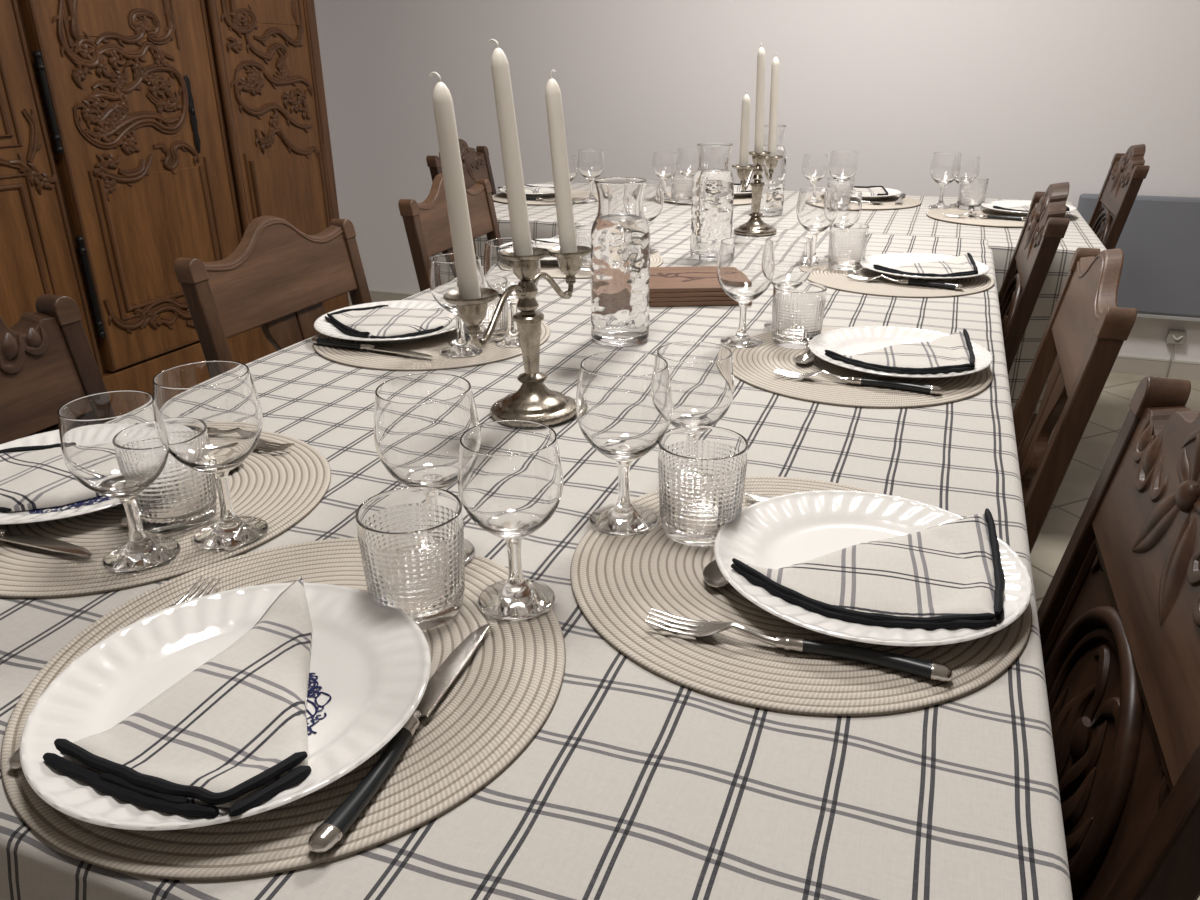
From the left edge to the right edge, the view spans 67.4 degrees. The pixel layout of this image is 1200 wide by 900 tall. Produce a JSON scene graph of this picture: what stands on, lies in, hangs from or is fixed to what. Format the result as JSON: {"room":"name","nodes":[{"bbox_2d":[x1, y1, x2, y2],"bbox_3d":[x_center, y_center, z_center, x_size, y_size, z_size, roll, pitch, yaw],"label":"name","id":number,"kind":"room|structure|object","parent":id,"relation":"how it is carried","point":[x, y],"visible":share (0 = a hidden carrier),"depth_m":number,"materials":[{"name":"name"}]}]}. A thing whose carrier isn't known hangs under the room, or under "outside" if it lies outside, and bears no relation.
{"room":"dining room","nodes":[
{"label":"dining room","id":0,"kind":"room"},
{"bbox_2d":[314,0,1199,360],"bbox_3d":[1.392,-1.609,3.448,6.080,2.550,0.100,8,24,19],"label":"wall","id":1,"kind":"structure","parent":0,"point":[1045,93],"depth_m":3.69,"materials":[{"name":"white paint"}]},
{"bbox_2d":[348,289,1199,380],"bbox_3d":[1.380,-0.449,3.883,5.880,0.074,0.014,8,24,19],"label":"baseboard","id":2,"kind":"structure","parent":1,"relation":"attached to","point":[1125,364],"depth_m":3.60,"materials":[{"name":"beige tile"}]},
{"bbox_2d":[1077,193,1199,321],"bbox_3d":[2.386,-0.693,3.330,1.180,0.452,0.075,8,24,19],"label":"radiator","id":3,"kind":"object","parent":1,"relation":"attached to","point":[1159,240],"visible":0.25,"depth_m":3.39,"materials":[{"name":"grey metal"}]},
{"bbox_2d":[349,302,1199,899],"bbox_3d":[0.288,0.759,1.252,6.080,0.080,6.400,8,24,19],"label":"floor","id":4,"kind":"structure","parent":0,"point":[1110,412],"depth_m":2.77,"materials":[{"name":"tile"}]},
{"bbox_2d":[0,294,106,443],"bbox_3d":[-0.529,0.300,1.048,0.516,0.936,0.441,8,24,18],"label":"carved chair","id":5,"kind":"object","parent":4,"relation":"on","point":[48,362],"visible":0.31,"depth_m":1.10,"materials":[{"name":"brown wood"}]},
{"bbox_2d":[0,0,348,394],"bbox_3d":[-1.678,-1.161,2.675,0.720,2.370,2.030,8,24,19],"label":"armoire","id":6,"kind":"object","parent":4,"relation":"on","point":[137,137],"visible":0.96,"depth_m":2.75,"materials":[{"name":"brown wood"}]},
{"bbox_2d":[174,215,371,360],"bbox_3d":[-0.326,0.065,1.610,0.506,0.926,0.441,7,24,18],"label":"chair","id":7,"kind":"object","parent":4,"relation":"on","point":[278,278],"visible":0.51,"depth_m":1.50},
{"bbox_2d":[398,173,500,291],"bbox_3d":[-0.129,-0.193,2.215,0.506,0.926,0.441,6,24,16],"label":"chair","id":8,"kind":"object","parent":4,"relation":"on","point":[426,223],"visible":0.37,"depth_m":2.04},
{"bbox_2d":[426,139,496,194],"bbox_3d":[-0.260,-0.611,3.189,0.516,0.936,0.441,6,24,15],"label":"carved chair","id":9,"kind":"object","parent":4,"relation":"on","point":[476,164],"visible":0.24,"depth_m":3.15,"materials":[{"name":"brown wood"}]},
{"bbox_2d":[1018,413,1036,490],"bbox_3d":[0.488,-0.406,2.936,1.823,0.746,0.877,8,24,19],"label":"dining table","id":10,"kind":"object","parent":4,"relation":"on","point":[1034,414],"visible":0.03,"depth_m":2.36,"materials":[{"name":"brown wood"}]},
{"bbox_2d":[429,182,1106,413],"bbox_3d":[0.486,-0.531,2.882,1.875,0.479,0.964,8,24,19],"label":"tablecloth","id":11,"kind":"object","parent":10,"relation":"on","point":[914,221],"visible":0.23,"depth_m":2.44,"materials":[{"name":"fabric"}]},
{"bbox_2d":[578,149,604,201],"bbox_3d":[-0.027,-0.877,2.880,0.087,0.156,0.087,5,24,12],"label":"wine glass","id":12,"kind":"object","parent":11,"relation":"on","point":[591,162],"visible":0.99,"depth_m":2.84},
{"bbox_2d":[578,149,604,179],"bbox_3d":[-0.028,-0.907,2.867,0.087,0.090,0.087,5,24,12],"label":"bowl","id":13,"kind":"object","parent":12,"relation":"on","point":[591,162],"depth_m":2.83,"materials":[{"name":"clear glass"}]},
{"bbox_2d":[664,192,751,204],"bbox_3d":[0.375,-0.843,2.996,0.379,0.003,0.379,8,24,19],"label":"placemat","id":14,"kind":"object","parent":11,"relation":"on","point":[737,200],"visible":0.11,"depth_m":2.90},
{"bbox_2d":[652,152,676,199],"bbox_3d":[0.210,-0.890,2.923,0.080,0.143,0.080,0,23,0],"label":"wine glass","id":15,"kind":"object","parent":14,"relation":"on","point":[664,164],"visible":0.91,"depth_m":2.88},
{"bbox_2d":[652,152,676,179],"bbox_3d":[0.210,-0.918,2.911,0.080,0.082,0.080,0,23,0],"label":"bowl","id":16,"kind":"object","parent":15,"relation":"on","point":[664,163],"depth_m":2.88,"materials":[{"name":"clear glass"}]},
{"bbox_2d":[671,172,694,202],"bbox_3d":[0.264,-0.834,2.860,0.080,0.088,0.080,3,23,9],"label":"water tumbler","id":17,"kind":"object","parent":14,"relation":"on","point":[681,182],"visible":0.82,"depth_m":2.83,"materials":[{"name":"clear glass"}]},
{"bbox_2d":[751,125,786,215],"bbox_3d":[0.491,-0.810,2.608,0.093,0.246,0.093,-19,29,-36],"label":"carafe","id":18,"kind":"object","parent":11,"relation":"on","point":[772,199],"visible":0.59,"depth_m":2.58,"materials":[{"name":"clear glass"}]},
{"bbox_2d":[862,195,920,209],"bbox_3d":[0.832,-0.801,2.891,0.379,0.003,0.379,19,30,38],"label":"placemat","id":19,"kind":"object","parent":11,"relation":"on","point":[889,202],"visible":0.3,"depth_m":2.80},
{"bbox_2d":[802,154,827,186],"bbox_3d":[0.673,-0.853,2.829,0.080,0.143,0.080,-16,28,-33],"label":"wine glass","id":20,"kind":"object","parent":19,"relation":"on","point":[814,166],"visible":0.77,"depth_m":2.79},
{"bbox_2d":[829,151,857,176],"bbox_3d":[0.746,-0.838,2.776,0.087,0.156,0.087,1,23,3],"label":"wine glass","id":21,"kind":"object","parent":19,"relation":"on","point":[841,163],"visible":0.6,"depth_m":2.73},
{"bbox_2d":[929,152,960,208],"bbox_3d":[1.031,-0.809,2.701,0.087,0.156,0.087,21,31,41],"label":"wine glass","id":22,"kind":"object","parent":11,"relation":"on","point":[945,167],"visible":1,"depth_m":2.66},
{"bbox_2d":[930,152,960,184],"bbox_3d":[1.031,-0.839,2.688,0.087,0.090,0.087,21,31,41],"label":"bowl","id":23,"kind":"object","parent":22,"relation":"on","point":[945,167],"depth_m":2.66,"materials":[{"name":"clear glass"}]},
{"bbox_2d":[950,156,979,206],"bbox_3d":[1.102,-0.814,2.728,0.080,0.143,0.080,3,23,7],"label":"wine glass","id":24,"kind":"object","parent":11,"relation":"on","point":[970,165],"visible":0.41,"depth_m":2.68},
{"bbox_2d":[954,156,979,183],"bbox_3d":[1.102,-0.842,2.716,0.080,0.082,0.080,3,23,7],"label":"bowl","id":25,"kind":"object","parent":24,"relation":"on","point":[970,165],"depth_m":2.68,"materials":[{"name":"clear glass"}]},
{"bbox_2d":[926,207,1067,226],"bbox_3d":[1.134,-0.670,2.578,0.379,0.003,0.379,9,25,22],"label":"placemat","id":26,"kind":"object","parent":11,"relation":"on","point":[936,213],"visible":0.54,"depth_m":2.53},
{"bbox_2d":[958,177,988,209],"bbox_3d":[1.107,-0.763,2.678,0.080,0.088,0.080,-15,27,-31],"label":"water tumbler","id":27,"kind":"object","parent":26,"relation":"on","point":[972,193],"visible":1,"depth_m":2.65,"materials":[{"name":"clear glass"}]},
{"bbox_2d":[981,200,1076,216],"bbox_3d":[1.234,-0.693,2.597,0.252,0.022,0.252,-8,24,-17],"label":"dinner plate","id":28,"kind":"object","parent":26,"relation":"on","point":[1001,203],"visible":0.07,"depth_m":2.66,"materials":[{"name":"white ceramic"}]},
{"bbox_2d":[998,182,1069,374],"bbox_3d":[0.692,-0.135,2.053,0.516,0.936,0.441,8,24,19],"label":"carved chair","id":29,"kind":"object","parent":4,"relation":"on","point":[1045,224],"visible":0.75,"depth_m":1.75,"materials":[{"name":"brown wood"}]},
{"bbox_2d":[1013,247,1136,553],"bbox_3d":[0.455,0.128,1.449,0.506,0.926,0.441,8,25,20],"label":"chair","id":30,"kind":"object","parent":4,"relation":"on","point":[1085,333],"visible":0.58,"depth_m":1.16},
{"bbox_2d":[1037,376,1199,899],"bbox_3d":[0.221,0.372,0.866,0.516,0.936,0.441,8,24,18],"label":"carved chair","id":31,"kind":"object","parent":4,"relation":"on","point":[1118,614],"visible":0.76,"depth_m":0.67,"materials":[{"name":"brown wood"}]},
{"bbox_2d":[1088,144,1149,248],"bbox_3d":[1.351,-0.497,2.894,0.516,0.936,0.441,8,24,19],"label":"carved chair","id":32,"kind":"object","parent":4,"relation":"on","point":[1126,174],"visible":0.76,"depth_m":2.62,"materials":[{"name":"brown wood"}]},
{"bbox_3d":[0.071,0.181,1.560,1.034,0.746,2.099,8,24,19],"label":"dining table","id":33,"kind":"object","parent":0,"visible":0},
{"bbox_2d":[0,221,1072,899],"bbox_3d":[0.083,-0.043,1.500,1.104,0.295,2.260,8,24,19],"label":"tablecloth","id":34,"kind":"object","parent":33,"relation":"on","point":[637,783],"visible":0.45,"depth_m":0.58,"materials":[{"name":"fabric"}]},
{"bbox_2d":[0,430,330,597],"bbox_3d":[-0.470,0.047,0.915,0.379,0.003,0.379,20,30,39],"label":"placemat","id":35,"kind":"object","parent":34,"relation":"on","point":[279,488],"visible":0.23,"depth_m":0.84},
{"bbox_2d":[0,528,91,556],"bbox_3d":[-0.552,0.077,0.826,0.225,0.012,0.018,7,24,18],"label":"table knife","id":36,"kind":"object","parent":35,"relation":"on","point":[40,542],"visible":1,"depth_m":0.81,"materials":[{"name":"silver metal"}]},
{"bbox_2d":[0,429,121,524],"bbox_3d":[-0.545,0.026,0.933,0.252,0.022,0.252,-8,24,-17],"label":"dinner plate","id":37,"kind":"object","parent":35,"relation":"on","point":[102,502],"visible":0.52,"depth_m":0.86,"materials":[{"name":"white ceramic"}]},
{"bbox_2d":[0,443,101,511],"bbox_3d":[-0.567,0.020,0.928,0.171,0.020,0.156,-17,28,-33],"label":"napkin","id":38,"kind":"object","parent":37,"relation":"on","point":[31,477],"visible":0.54,"depth_m":0.90,"materials":[{"name":"fabric"}]},
{"bbox_2d":[57,390,180,572],"bbox_3d":[-0.406,0.028,0.771,0.080,0.143,0.080,-4,23,-10],"label":"wine glass","id":39,"kind":"object","parent":35,"relation":"on","point":[113,443],"visible":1,"depth_m":0.74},
{"bbox_2d":[57,390,168,497],"bbox_3d":[-0.407,0.000,0.759,0.080,0.082,0.080,-4,23,-10],"label":"bowl","id":40,"kind":"object","parent":39,"relation":"on","point":[113,443],"depth_m":0.73,"materials":[{"name":"clear glass"}]},
{"bbox_2d":[137,453,216,533],"bbox_3d":[-0.406,0.024,0.849,0.080,0.088,0.080,-22,31,-40],"label":"water tumbler","id":41,"kind":"object","parent":35,"relation":"on","point":[182,498],"visible":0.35,"depth_m":0.83,"materials":[{"name":"clear glass"}]},
{"bbox_2d":[152,360,268,549],"bbox_3d":[-0.342,0.006,0.805,0.087,0.156,0.087,-16,27,-32],"label":"wine glass","id":42,"kind":"object","parent":35,"relation":"on","point":[210,414],"visible":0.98,"depth_m":0.77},
{"bbox_2d":[152,360,262,473],"bbox_3d":[-0.343,-0.024,0.792,0.087,0.090,0.087,-16,27,-32],"label":"bowl","id":43,"kind":"object","parent":42,"relation":"on","point":[210,414],"depth_m":0.76,"materials":[{"name":"clear glass"}]},
{"bbox_2d":[0,538,565,879],"bbox_3d":[-0.215,0.155,0.655,0.379,0.003,0.379,-15,27,-30],"label":"placemat","id":44,"kind":"object","parent":34,"relation":"on","point":[511,683],"visible":0.39,"depth_m":0.57,"materials":[{"name":"wicker"}]},
{"bbox_2d":[7,576,220,769],"bbox_3d":[-0.341,0.149,0.648,0.022,0.016,0.220,3,23,9],"label":"fork","id":45,"kind":"object","parent":44,"relation":"on","point":[13,762],"visible":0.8,"depth_m":0.73,"materials":[{"name":"silver metal"}]},
{"bbox_2d":[20,583,430,830],"bbox_3d":[-0.240,0.164,0.604,0.252,0.022,0.252,-8,24,-17],"label":"dinner plate","id":46,"kind":"object","parent":44,"relation":"on","point":[370,664],"visible":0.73,"depth_m":0.61,"materials":[{"name":"white ceramic"}]},
{"bbox_2d":[43,576,312,818],"bbox_3d":[-0.220,0.155,0.600,0.156,0.024,0.227,8,24,19],"label":"napkin","id":47,"kind":"object","parent":46,"relation":"on","point":[231,733],"visible":1,"depth_m":0.55,"materials":[{"name":"fabric"}]},
{"bbox_2d":[307,624,489,853],"bbox_3d":[-0.121,0.175,0.587,0.018,0.012,0.225,7,24,16],"label":"table knife","id":48,"kind":"object","parent":44,"relation":"on","point":[331,831],"visible":0.95,"depth_m":0.55,"materials":[{"name":"silver metal"}]},
{"bbox_2d":[355,486,464,630],"bbox_3d":[-0.145,0.085,0.702,0.080,0.088,0.080,0,23,2],"label":"water tumbler","id":49,"kind":"object","parent":44,"relation":"on","point":[411,539],"visible":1,"depth_m":0.68,"materials":[{"name":"clear glass"}]},
{"bbox_2d":[374,373,478,563],"bbox_3d":[-0.144,0.021,0.767,0.087,0.156,0.087,14,27,31],"label":"wine glass","id":50,"kind":"object","parent":44,"relation":"on","point":[420,420],"visible":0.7,"depth_m":0.72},
{"bbox_2d":[374,373,478,489],"bbox_3d":[-0.144,-0.009,0.754,0.087,0.090,0.087,14,27,31],"label":"bowl","id":51,"kind":"object","parent":50,"relation":"on","point":[420,420],"depth_m":0.72,"materials":[{"name":"clear glass"}]},
{"bbox_2d":[458,420,562,620],"bbox_3d":[-0.068,0.056,0.699,0.080,0.143,0.080,-9,25,-20],"label":"wine glass","id":52,"kind":"object","parent":44,"relation":"on","point":[510,473],"visible":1,"depth_m":0.67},
{"bbox_2d":[458,420,562,539],"bbox_3d":[-0.068,0.028,0.687,0.080,0.082,0.080,-9,25,-20],"label":"bowl","id":53,"kind":"object","parent":52,"relation":"on","point":[510,473],"depth_m":0.66,"materials":[{"name":"clear glass"}]},
{"bbox_2d":[313,309,549,370],"bbox_3d":[-0.271,-0.189,1.467,0.379,0.003,0.379,-13,26,-27],"label":"placemat","id":54,"kind":"object","parent":34,"relation":"on","point":[433,346],"visible":0.24,"depth_m":1.36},
{"bbox_2d":[312,336,432,357],"bbox_3d":[-0.349,-0.156,1.371,0.225,0.012,0.018,10,25,22],"label":"table knife","id":55,"kind":"object","parent":54,"relation":"on","point":[317,340],"visible":1,"depth_m":1.37,"materials":[{"name":"silver metal"}]},
{"bbox_2d":[314,300,456,343],"bbox_3d":[-0.337,-0.206,1.476,0.252,0.022,0.252,-13,26,-27],"label":"dinner plate","id":56,"kind":"object","parent":54,"relation":"on","point":[321,324],"visible":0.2,"depth_m":1.45,"materials":[{"name":"white ceramic"}]},
{"bbox_2d":[325,305,454,338],"bbox_3d":[-0.340,-0.217,1.485,0.184,0.021,0.173,-18,29,-35],"label":"napkin","id":57,"kind":"object","parent":56,"relation":"on","point":[380,321],"visible":0.98,"depth_m":1.46,"materials":[{"name":"fabric"}]},
{"bbox_2d":[429,253,483,357],"bbox_3d":[-0.210,-0.214,1.337,0.080,0.143,0.080,1,23,4],"label":"wine glass","id":58,"kind":"object","parent":54,"relation":"on","point":[442,276],"visible":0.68,"depth_m":1.31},
{"bbox_2d":[429,253,483,313],"bbox_3d":[-0.210,-0.242,1.325,0.080,0.082,0.080,1,23,4],"label":"bowl","id":59,"kind":"object","parent":58,"relation":"on","point":[442,276],"depth_m":1.30,"materials":[{"name":"clear glass"}]},
{"bbox_2d":[463,277,507,340],"bbox_3d":[-0.185,-0.225,1.433,0.080,0.088,0.080,9,25,21],"label":"water tumbler","id":60,"kind":"object","parent":54,"relation":"on","point":[501,329],"visible":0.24,"depth_m":1.42,"materials":[{"name":"clear glass"}]},
{"bbox_2d":[483,238,540,347],"bbox_3d":[-0.133,-0.241,1.384,0.087,0.156,0.087,4,23,9],"label":"wine glass","id":61,"kind":"object","parent":54,"relation":"on","point":[499,275],"visible":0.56,"depth_m":1.34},
{"bbox_2d":[483,238,540,302],"bbox_3d":[-0.134,-0.271,1.371,0.087,0.090,0.087,4,23,9],"label":"bowl","id":62,"kind":"object","parent":61,"relation":"on","point":[499,275],"depth_m":1.34,"materials":[{"name":"clear glass"}]},
{"bbox_2d":[443,246,591,425],"bbox_3d":[-0.084,-0.139,1.092,0.111,0.204,0.321,13,26,28],"label":"candelabra","id":63,"kind":"object","parent":34,"relation":"on","point":[533,401],"visible":0.94,"depth_m":1.09,"materials":[{"name":"silver metal"}]},
{"bbox_2d":[429,72,480,298],"bbox_3d":[-0.146,-0.257,0.913,0.043,0.235,0.023,5,24,13],"label":"candle","id":64,"kind":"object","parent":63,"relation":"on","point":[449,149],"visible":0.95,"depth_m":0.91,"materials":[{"name":"white wax"}]},
{"bbox_2d":[456,303,487,331],"bbox_3d":[-0.136,-0.143,0.958,0.034,0.033,0.034,7,24,20],"label":"candle cup","id":65,"kind":"object","parent":63,"relation":"on","point":[472,314],"depth_m":0.95,"materials":[{"name":"silver metal"}]},
{"bbox_2d":[488,39,532,255],"bbox_3d":[-0.101,-0.330,1.018,0.047,0.246,0.023,5,24,13],"label":"candle","id":66,"kind":"object","parent":63,"relation":"on","point":[511,157],"visible":0.97,"depth_m":1.01,"materials":[{"name":"white wax"}]},
{"bbox_2d":[510,260,538,282],"bbox_3d":[-0.088,-0.211,1.065,0.034,0.033,0.034,7,24,20],"label":"candle cup","id":67,"kind":"object","parent":63,"relation":"on","point":[526,271],"depth_m":1.05,"materials":[{"name":"silver metal"}]},
{"bbox_2d":[545,70,576,252],"bbox_3d":[-0.048,-0.354,1.141,0.039,0.236,0.023,6,24,14],"label":"candle","id":68,"kind":"object","parent":63,"relation":"on","point":[559,158],"visible":0.97,"depth_m":1.13,"materials":[{"name":"white wax"}]},
{"bbox_2d":[557,257,581,280],"bbox_3d":[-0.039,-0.240,1.186,0.034,0.033,0.034,7,24,20],"label":"candle cup","id":69,"kind":"object","parent":63,"relation":"on","point":[570,266],"depth_m":1.17,"materials":[{"name":"silver metal"}]},
{"bbox_2d":[540,253,662,278],"bbox_3d":[-0.047,-0.428,2.027,0.379,0.003,0.379,6,24,16],"label":"placemat","id":70,"kind":"object","parent":34,"relation":"on","point":[656,260],"visible":0.07,"depth_m":1.93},
{"bbox_2d":[642,180,663,253],"bbox_3d":[0.103,-0.537,2.076,0.087,0.156,0.087,-8,24,-17],"label":"wine glass","id":71,"kind":"object","parent":70,"relation":"on","point":[653,197],"visible":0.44,"depth_m":2.03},
{"bbox_2d":[642,180,663,222],"bbox_3d":[0.103,-0.567,2.064,0.087,0.090,0.087,-8,24,-17],"label":"bowl","id":72,"kind":"object","parent":71,"relation":"on","point":[653,197],"depth_m":2.03,"materials":[{"name":"clear glass"}]},
{"bbox_2d":[590,177,649,346],"bbox_3d":[0.031,-0.289,1.389,0.093,0.246,0.093,-7,24,-14],"label":"carafe","id":73,"kind":"object","parent":34,"relation":"on","point":[620,232],"visible":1,"depth_m":1.36,"materials":[{"name":"clear glass"}]},
{"bbox_2d":[650,301,751,306],"bbox_3d":[0.142,-0.301,1.718,0.260,0.008,0.190,-1,23,-2],"label":"wooden board","id":74,"kind":"object","parent":34,"relation":"on","point":[686,303],"visible":0.24,"depth_m":1.63,"materials":[{"name":"brown wood"}]},
{"bbox_2d":[649,296,734,301],"bbox_3d":[0.142,-0.309,1.716,0.260,0.008,0.190,-1,23,-2],"label":"wooden board","id":75,"kind":"object","parent":74,"relation":"on","point":[714,298],"visible":0.05,"depth_m":1.63,"materials":[{"name":"brown wood"}]},
{"bbox_2d":[649,292,727,296],"bbox_3d":[0.143,-0.317,1.713,0.260,0.008,0.190,-1,23,-2],"label":"wooden board","id":76,"kind":"object","parent":75,"relation":"on","point":[664,294],"visible":0.04,"depth_m":1.63,"materials":[{"name":"brown wood"}]},
{"bbox_2d":[649,266,723,292],"bbox_3d":[0.142,-0.326,1.711,0.260,0.009,0.190,-1,23,-2],"label":"wooden board","id":77,"kind":"object","parent":76,"relation":"on","point":[693,278],"visible":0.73,"depth_m":1.69,"materials":[{"name":"brown wood"}]},
{"bbox_2d":[690,143,733,260],"bbox_3d":[0.250,-0.552,2.003,0.093,0.246,0.093,7,24,16],"label":"carafe","id":78,"kind":"object","parent":34,"relation":"on","point":[713,180],"visible":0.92,"depth_m":1.97,"materials":[{"name":"clear glass"}]},
{"bbox_2d":[732,151,782,235],"bbox_3d":[0.404,-0.659,2.309,0.111,0.202,0.320,15,27,32],"label":"candelabra","id":79,"kind":"object","parent":34,"relation":"on","point":[755,226],"visible":0.98,"depth_m":2.30,"materials":[{"name":"silver metal"}]},
{"bbox_2d":[739,90,749,165],"bbox_3d":[0.345,-0.756,2.139,0.023,0.187,0.023,7,24,20],"label":"candle","id":80,"kind":"object","parent":79,"relation":"on","point":[745,114],"visible":0.96,"depth_m":2.13,"materials":[{"name":"white wax"}]},
{"bbox_2d":[754,43,764,152],"bbox_3d":[0.397,-0.860,2.226,0.029,0.269,0.023,3,23,9],"label":"candle","id":81,"kind":"object","parent":79,"relation":"on","point":[760,84],"visible":0.98,"depth_m":2.22,"materials":[{"name":"white wax"}]},
{"bbox_2d":[768,53,778,156],"bbox_3d":[0.453,-0.889,2.346,0.023,0.269,0.023,7,24,20],"label":"candle","id":82,"kind":"object","parent":79,"relation":"on","point":[773,115],"visible":0.99,"depth_m":2.34,"materials":[{"name":"white wax"}]},
{"bbox_2d":[764,236,812,329],"bbox_3d":[0.302,-0.269,1.458,0.080,0.143,0.080,1,23,4],"label":"wine glass","id":83,"kind":"object","parent":34,"relation":"on","point":[793,255],"visible":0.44,"depth_m":1.41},
{"bbox_2d":[767,236,812,285],"bbox_3d":[0.302,-0.297,1.446,0.080,0.082,0.080,1,23,4],"label":"bowl","id":84,"kind":"object","parent":83,"relation":"on","point":[793,255],"depth_m":1.41,"materials":[{"name":"clear glass"}]},
{"bbox_2d":[570,476,1031,715],"bbox_3d":[0.164,0.102,0.774,0.379,0.003,0.379,-9,24,-20],"label":"placemat","id":85,"kind":"object","parent":34,"relation":"on","point":[617,581],"visible":0.48,"depth_m":0.67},
{"bbox_2d":[576,351,672,535],"bbox_3d":[0.022,-0.005,0.824,0.087,0.156,0.087,-16,27,-32],"label":"wine glass","id":86,"kind":"object","parent":85,"relation":"on","point":[624,405],"visible":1,"depth_m":0.79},
{"bbox_2d":[576,351,672,461],"bbox_3d":[0.022,-0.035,0.811,0.087,0.090,0.087,-16,27,-32],"label":"bowl","id":87,"kind":"object","parent":86,"relation":"on","point":[624,405],"depth_m":0.78,"materials":[{"name":"clear glass"}]},
{"bbox_2d":[657,341,733,427],"bbox_3d":[0.092,-0.029,0.897,0.080,0.143,0.080,1,23,2],"label":"wine glass","id":88,"kind":"object","parent":85,"relation":"on","point":[701,374],"visible":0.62,"depth_m":0.85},
{"bbox_2d":[658,425,747,546],"bbox_3d":[0.092,0.033,0.820,0.080,0.088,0.080,7,24,16],"label":"water tumbler","id":89,"kind":"object","parent":85,"relation":"on","point":[702,469],"visible":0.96,"depth_m":0.80,"materials":[{"name":"clear glass"}]},
{"bbox_2d":[645,609,952,681],"bbox_3d":[0.141,0.141,0.658,0.220,0.016,0.022,8,24,18],"label":"fork","id":90,"kind":"object","parent":85,"relation":"on","point":[932,670],"visible":1,"depth_m":0.65,"materials":[{"name":"silver metal"}]},
{"bbox_2d":[714,490,1031,645],"bbox_3d":[0.222,0.097,0.752,0.252,0.022,0.252,-8,24,-17],"label":"dinner plate","id":91,"kind":"object","parent":85,"relation":"on","point":[781,531],"visible":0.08,"depth_m":0.79,"materials":[{"name":"white ceramic"}]},
{"bbox_2d":[731,508,1004,629],"bbox_3d":[0.251,0.103,0.713,0.256,0.025,0.149,-9,24,-19],"label":"napkin","id":92,"kind":"object","parent":91,"relation":"on","point":[950,575],"visible":1,"depth_m":0.71,"materials":[{"name":"fabric"}]},
{"bbox_2d":[796,187,837,265],"bbox_3d":[0.464,-0.480,1.936,0.087,0.156,0.087,4,23,10],"label":"wine glass","id":93,"kind":"object","parent":34,"relation":"on","point":[817,207],"visible":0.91,"depth_m":1.90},
{"bbox_2d":[796,187,837,233],"bbox_3d":[0.464,-0.510,1.923,0.087,0.090,0.087,4,23,10],"label":"bowl","id":94,"kind":"object","parent":93,"relation":"on","point":[817,207],"depth_m":1.89,"materials":[{"name":"clear glass"}]},
{"bbox_2d":[824,190,861,258],"bbox_3d":[0.535,-0.497,1.992,0.080,0.143,0.080,-12,26,-26],"label":"wine glass","id":95,"kind":"object","parent":34,"relation":"on","point":[849,201],"visible":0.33,"depth_m":1.94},
{"bbox_2d":[833,190,861,222],"bbox_3d":[0.534,-0.525,1.980,0.080,0.082,0.080,-13,26,-26],"label":"bowl","id":96,"kind":"object","parent":95,"relation":"on","point":[849,201],"depth_m":1.94,"materials":[{"name":"clear glass"}]},
{"bbox_2d":[727,327,992,407],"bbox_3d":[0.368,-0.128,1.313,0.379,0.003,0.379,10,25,24],"label":"placemat","id":97,"kind":"object","parent":34,"relation":"on","point":[754,366],"visible":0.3,"depth_m":1.23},
{"bbox_2d":[716,237,774,347],"bbox_3d":[0.220,-0.240,1.374,0.087,0.156,0.087,-22,31,-40],"label":"wine glass","id":98,"kind":"object","parent":97,"relation":"on","point":[745,269],"visible":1,"depth_m":1.33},
{"bbox_2d":[716,237,774,302],"bbox_3d":[0.220,-0.270,1.361,0.087,0.090,0.087,-22,31,-40],"label":"bowl","id":99,"kind":"object","parent":98,"relation":"on","point":[745,269],"depth_m":1.33,"materials":[{"name":"clear glass"}]},
{"bbox_2d":[772,281,826,348],"bbox_3d":[0.304,-0.207,1.382,0.080,0.088,0.080,0,23,0],"label":"water tumbler","id":100,"kind":"object","parent":97,"relation":"on","point":[798,309],"visible":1,"depth_m":1.36,"materials":[{"name":"clear glass"}]},
{"bbox_2d":[773,368,941,394],"bbox_3d":[0.344,-0.095,1.210,0.220,0.016,0.022,9,25,21],"label":"fork","id":101,"kind":"object","parent":97,"relation":"on","point":[917,387],"visible":1,"depth_m":1.20,"materials":[{"name":"silver metal"}]},
{"bbox_2d":[809,326,992,378],"bbox_3d":[0.429,-0.136,1.298,0.252,0.022,0.252,-13,26,-27],"label":"dinner plate","id":102,"kind":"object","parent":97,"relation":"on","point":[849,341],"visible":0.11,"depth_m":1.36,"materials":[{"name":"white ceramic"}]},
{"bbox_2d":[825,329,974,374],"bbox_3d":[0.459,-0.131,1.261,0.249,0.025,0.144,-10,25,-21],"label":"napkin","id":103,"kind":"object","parent":102,"relation":"on","point":[949,353],"visible":0.99,"depth_m":1.26,"materials":[{"name":"fabric"}]},
{"bbox_2d":[807,260,994,297],"bbox_3d":[0.608,-0.359,1.854,0.379,0.003,0.379,17,29,35],"label":"placemat","id":104,"kind":"object","parent":34,"relation":"on","point":[824,275],"visible":0.35,"depth_m":1.77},
{"bbox_2d":[828,223,868,270],"bbox_3d":[0.523,-0.430,1.903,0.080,0.088,0.080,0,23,2],"label":"water tumbler","id":105,"kind":"object","parent":104,"relation":"on","point":[847,241],"visible":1,"depth_m":1.88,"materials":[{"name":"clear glass"}]},
{"bbox_2d":[860,253,989,281],"bbox_3d":[0.663,-0.371,1.848,0.252,0.022,0.252,-8,24,-17],"label":"dinner plate","id":106,"kind":"object","parent":104,"relation":"on","point":[890,260],"visible":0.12,"depth_m":1.91,"materials":[{"name":"white ceramic"}]},
{"bbox_2d":[873,253,977,276],"bbox_3d":[0.694,-0.366,1.812,0.249,0.024,0.144,-11,25,-23],"label":"napkin","id":107,"kind":"object","parent":106,"relation":"on","point":[962,265],"visible":0.97,"depth_m":1.81,"materials":[{"name":"fabric"}]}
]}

